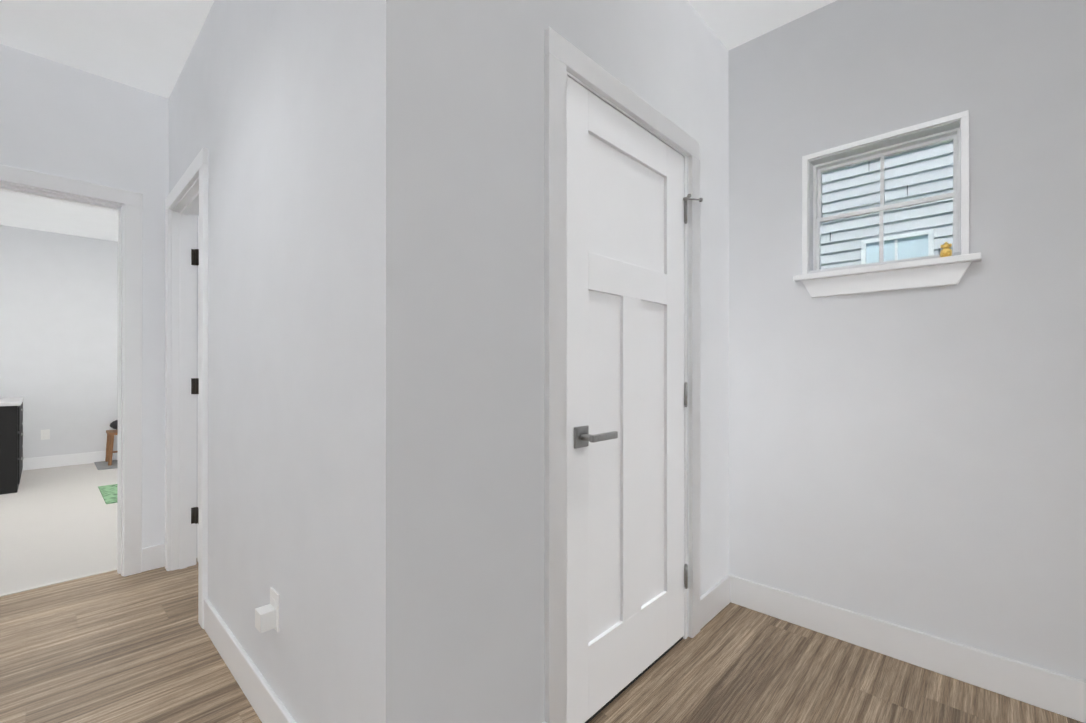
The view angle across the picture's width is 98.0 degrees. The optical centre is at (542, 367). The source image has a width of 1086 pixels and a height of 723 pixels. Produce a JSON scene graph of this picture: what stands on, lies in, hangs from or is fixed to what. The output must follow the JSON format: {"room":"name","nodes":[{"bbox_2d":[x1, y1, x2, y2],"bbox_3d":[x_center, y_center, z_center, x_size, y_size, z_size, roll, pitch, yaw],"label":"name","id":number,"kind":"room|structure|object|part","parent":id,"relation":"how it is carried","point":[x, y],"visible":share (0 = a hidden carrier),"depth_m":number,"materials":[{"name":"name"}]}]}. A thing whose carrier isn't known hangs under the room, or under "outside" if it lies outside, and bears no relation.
{"room":"hallway","nodes":[
{"label":"hallway","id":0,"kind":"room"},
{"bbox_2d":[0,463,116,593],"bbox_3d":[-4.386,1.178,3.812,4.396,0.050,5.397,0,0,43],"label":"floor carpet","id":1,"kind":"object","parent":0,"point":[58,523],"depth_m":3.39,"materials":[{"name":"beige carpet"}]},
{"bbox_2d":[0,397,23,494],"bbox_3d":[-5.406,0.740,4.551,1.144,0.830,0.531,0,0,43],"label":"dresser","id":2,"kind":"object","parent":1,"relation":"on","point":[11,438],"visible":1,"depth_m":4.31,"materials":[{"name":"black paint"}]},
{"bbox_2d":[94,460,117,469],"bbox_3d":[-4.870,1.151,5.824,0.590,0.012,0.940,0,0,43],"label":"rug","id":3,"kind":"object","parent":1,"relation":"on","point":[102,465],"visible":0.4,"depth_m":5.49,"materials":[{"name":"grey fabric"}]},
{"bbox_2d":[105,420,117,465],"bbox_3d":[-5.027,0.812,5.753,0.372,0.668,0.432,0,0,43],"label":"stool","id":4,"kind":"object","parent":3,"relation":"on","point":[110,442],"visible":0.35,"depth_m":5.54,"materials":[{"name":"brown wood"}]},
{"bbox_2d":[98,484,116,503],"bbox_3d":[-3.749,1.150,4.484,0.820,0.010,0.650,0,0,43],"label":"rug","id":5,"kind":"object","parent":1,"relation":"on","point":[109,494],"visible":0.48,"depth_m":4.27,"materials":[{"name":"green fabric"}]},
{"bbox_2d":[0,225,117,458],"bbox_3d":[-5.982,-0.201,5.224,0.140,2.714,5.257,0,0,43],"label":"wall","id":6,"kind":"structure","parent":0,"point":[59,332],"depth_m":5.50,"materials":[{"name":"paint"}]},
{"bbox_2d":[41,429,49,439],"bbox_3d":[-5.705,0.774,5.408,0.008,0.115,0.072,0,0,43],"label":"outlet","id":7,"kind":"object","parent":6,"relation":"attached to","point":[45,434],"visible":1,"depth_m":5.41,"materials":[{"name":"white plastic"}]},
{"bbox_2d":[22,450,117,470],"bbox_3d":[-5.926,1.090,5.168,0.015,0.132,5.257,0,0,43],"label":"baseboard","id":8,"kind":"structure","parent":6,"relation":"attached to","point":[90,457],"depth_m":5.52,"materials":[{"name":"paint"}]},
{"bbox_2d":[0,44,198,557],"bbox_3d":[-2.785,-0.207,2.207,0.140,2.714,5.257,0,0,43],"label":"wall","id":9,"kind":"structure","parent":0,"point":[61,120],"depth_m":2.59,"materials":[{"name":"paint"}]},
{"bbox_2d":[0,164,141,576],"bbox_3d":[-2.645,0.088,2.354,0.180,2.125,0.970,0,0,43],"label":"door frame","id":10,"kind":"structure","parent":9,"relation":"attached to","point":[131,201],"depth_m":2.61,"materials":[{"name":"paint"}]},
{"bbox_2d":[142,544,164,565],"bbox_3d":[-1.690,1.087,3.477,0.015,0.132,1.903,0,0,43],"label":"baseboard","id":11,"kind":"structure","parent":9,"relation":"attached to","point":[151,555],"depth_m":2.68,"materials":[{"name":"paint"}]},
{"bbox_2d":[169,0,360,722],"bbox_3d":[-1.259,-0.207,1.956,2.423,2.714,0.115,0,0,43],"label":"wall","id":12,"kind":"structure","parent":0,"point":[265,103],"depth_m":1.42,"materials":[{"name":"paint"}]},
{"bbox_2d":[165,147,207,628],"bbox_3d":[-1.787,0.092,2.440,0.934,2.118,0.135,0,0,43],"label":"door frame","id":13,"kind":"structure","parent":12,"relation":"attached to","point":[185,211],"depth_m":2.68,"materials":[{"name":"paint"}]},
{"bbox_2d":[191,216,198,560],"bbox_3d":[-1.753,0.128,3.009,0.037,2.012,0.792,0,0,43],"label":"door","id":14,"kind":"structure","parent":12,"relation":"in","point":[198,400],"depth_m":2.74,"materials":[{"name":"paint"}]},
{"bbox_3d":[-2.013,-0.639,2.734,0.037,0.092,0.032,0,0,43],"label":"door hinge","id":15,"kind":"part","parent":14,"relation":"part of","materials":[{"name":"black metal"}]},
{"bbox_3d":[-2.013,0.111,2.733,0.037,0.092,0.032,0,0,43],"label":"door hinge","id":16,"kind":"part","parent":14,"relation":"part of","materials":[{"name":"black metal"}]},
{"bbox_3d":[-2.013,0.861,2.732,0.037,0.092,0.032,0,0,43],"label":"door hinge","id":17,"kind":"part","parent":14,"relation":"part of","materials":[{"name":"black metal"}]},
{"bbox_2d":[204,598,295,722],"bbox_3d":[-0.907,1.083,1.532,1.591,0.132,0.015,0,0,43],"label":"baseboard","id":18,"kind":"structure","parent":12,"relation":"attached to","point":[263,699],"depth_m":1.65,"materials":[{"name":"paint"}]},
{"bbox_2d":[255,587,278,632],"bbox_3d":[-0.854,0.757,1.458,0.072,0.116,0.050,0,0,43],"label":"electrical outlet plate","id":19,"kind":"object","parent":12,"relation":"attached to","point":[266,617],"visible":1,"depth_m":1.45,"materials":[{"name":"white plastic"}]},
{"bbox_2d":[0,0,836,241],"bbox_3d":[-2.125,-1.615,1.614,10.710,0.100,5.497,0,0,43],"label":"ceiling","id":20,"kind":"structure","parent":0,"point":[146,45],"depth_m":2.23,"materials":[{"name":"paint"}]},
{"bbox_2d":[0,558,1082,722],"bbox_3d":[-0.185,1.172,0.534,6.214,0.050,4.397,0,0,43],"label":"floor","id":21,"kind":"structure","parent":0,"point":[114,646],"depth_m":1.76,"materials":[{"name":"wood"}]},
{"bbox_2d":[0,568,116,596],"bbox_3d":[-2.696,1.148,2.400,0.024,0.006,0.804,0,0,43],"label":"threshold","id":22,"kind":"object","parent":21,"relation":"on","point":[48,584],"depth_m":2.51,"materials":[{"name":"beige wood"}]},
{"bbox_2d":[361,0,728,722],"bbox_3d":[0.249,-0.207,1.706,0.115,2.714,1.821,0,0,43],"label":"wall","id":23,"kind":"structure","parent":0,"point":[451,360],"depth_m":1.17,"materials":[{"name":"paint"}]},
{"bbox_2d":[545,27,699,722],"bbox_3d":[0.296,0.118,1.755,0.115,2.062,0.806,0,0,43],"label":"door frame","id":24,"kind":"structure","parent":23,"relation":"attached to","point":[575,79],"depth_m":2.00,"materials":[{"name":"paint"}]},
{"bbox_2d":[567,76,687,722],"bbox_3d":[0.348,0.120,1.711,0.097,2.022,0.770,0,0,43],"label":"door","id":25,"kind":"structure","parent":23,"relation":"in","point":[625,402],"depth_m":1.66,"materials":[{"name":"paint"}]},
{"bbox_3d":[0.169,0.219,1.495,0.062,0.066,0.151,0,0,43],"label":"handle","id":26,"kind":"part","parent":25,"relation":"part of","materials":[{"name":"grey metal"}]},
{"bbox_2d":[585,637,682,722],"bbox_3d":[0.321,0.128,1.731,0.031,2.042,0.768,0,0,43],"label":"seal","id":27,"kind":"object","parent":25,"relation":"attached to","point":[628,685],"visible":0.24,"depth_m":1.71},
{"bbox_3d":[0.593,-0.658,2.002,0.042,0.106,0.013,0,0,43],"label":"door hinge","id":28,"kind":"part","parent":25,"relation":"part of","materials":[{"name":"silver metal"}]},
{"bbox_3d":[0.593,0.116,2.001,0.042,0.106,0.013,0,0,43],"label":"door hinge","id":29,"kind":"part","parent":25,"relation":"part of","materials":[{"name":"silver metal"}]},
{"bbox_3d":[0.593,0.882,1.999,0.042,0.106,0.013,0,0,43],"label":"door hinge","id":30,"kind":"part","parent":25,"relation":"part of","materials":[{"name":"silver metal"}]},
{"bbox_2d":[683,194,702,201],"bbox_3d":[0.628,-0.710,1.991,0.063,0.018,0.095,0,0,43],"label":"door stop","id":31,"kind":"object","parent":25,"relation":"attached to","point":[689,198],"visible":0.96,"depth_m":1.99,"materials":[{"name":"grey metal"}]},
{"bbox_2d":[700,574,733,628],"bbox_3d":[0.786,1.084,2.178,0.015,0.132,0.318,0,0,43],"label":"baseboard","id":32,"kind":"structure","parent":23,"relation":"attached to","point":[720,595],"depth_m":2.19,"materials":[{"name":"paint"}]},
{"bbox_2d":[728,0,1085,680],"bbox_3d":[-0.286,-0.204,3.559,10.710,2.714,0.140,0,0,43],"label":"wall","id":33,"kind":"structure","parent":0,"point":[914,458],"depth_m":1.81,"materials":[{"name":"paint"}]},
{"bbox_2d":[802,110,970,297],"bbox_3d":[1.398,-0.620,1.952,0.554,0.629,0.151,0,0,43],"label":"window","id":34,"kind":"structure","parent":33,"relation":"in","point":[903,147],"depth_m":1.92,"materials":[{"name":"paint"}]},
{"bbox_3d":[1.353,-0.343,1.903,0.554,0.076,0.019,0,0,43],"label":"window sill apron","id":35,"kind":"part","parent":34,"relation":"part of","materials":[{"name":"white wood"}]},
{"bbox_2d":[793,253,980,281],"bbox_3d":[1.363,-0.393,1.915,0.608,0.024,0.112,0,0,43],"label":"window sill","id":36,"kind":"structure","parent":33,"relation":"attached to","point":[972,257],"depth_m":1.84,"materials":[{"name":"paint"}]},
{"bbox_2d":[940,242,951,256],"bbox_3d":[1.502,-0.436,1.758,0.036,0.061,0.037,0,0,43],"label":"figurine","id":37,"kind":"object","parent":36,"relation":"on","point":[946,251],"visible":0.9,"depth_m":1.75,"materials":[{"name":"gold metal"}]},
{"bbox_2d":[734,576,1085,722],"bbox_3d":[2.195,1.082,1.106,3.536,0.132,0.019,0,0,43],"label":"baseboard","id":38,"kind":"structure","parent":33,"relation":"attached to","point":[1054,692],"depth_m":1.79,"materials":[{"name":"paint"}]},
{"bbox_3d":[2.861,1.480,4.480,20.000,0.050,5.523,0,0,43],"label":"ground","id":39,"kind":"structure","parent":0,"visible":0},
{"bbox_2d":[821,140,952,268],"bbox_3d":[4.728,-0.786,6.463,16.000,4.512,0.080,0,0,43],"label":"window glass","id":40,"kind":"object","parent":39,"relation":"on","point":[853,234],"depth_m":6.44,"materials":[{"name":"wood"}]},
{"bbox_3d":[4.776,-1.087,6.383,0.790,1.400,0.029,0,0,43],"label":"window trim","id":41,"kind":"part","parent":40,"relation":"part of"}
]}

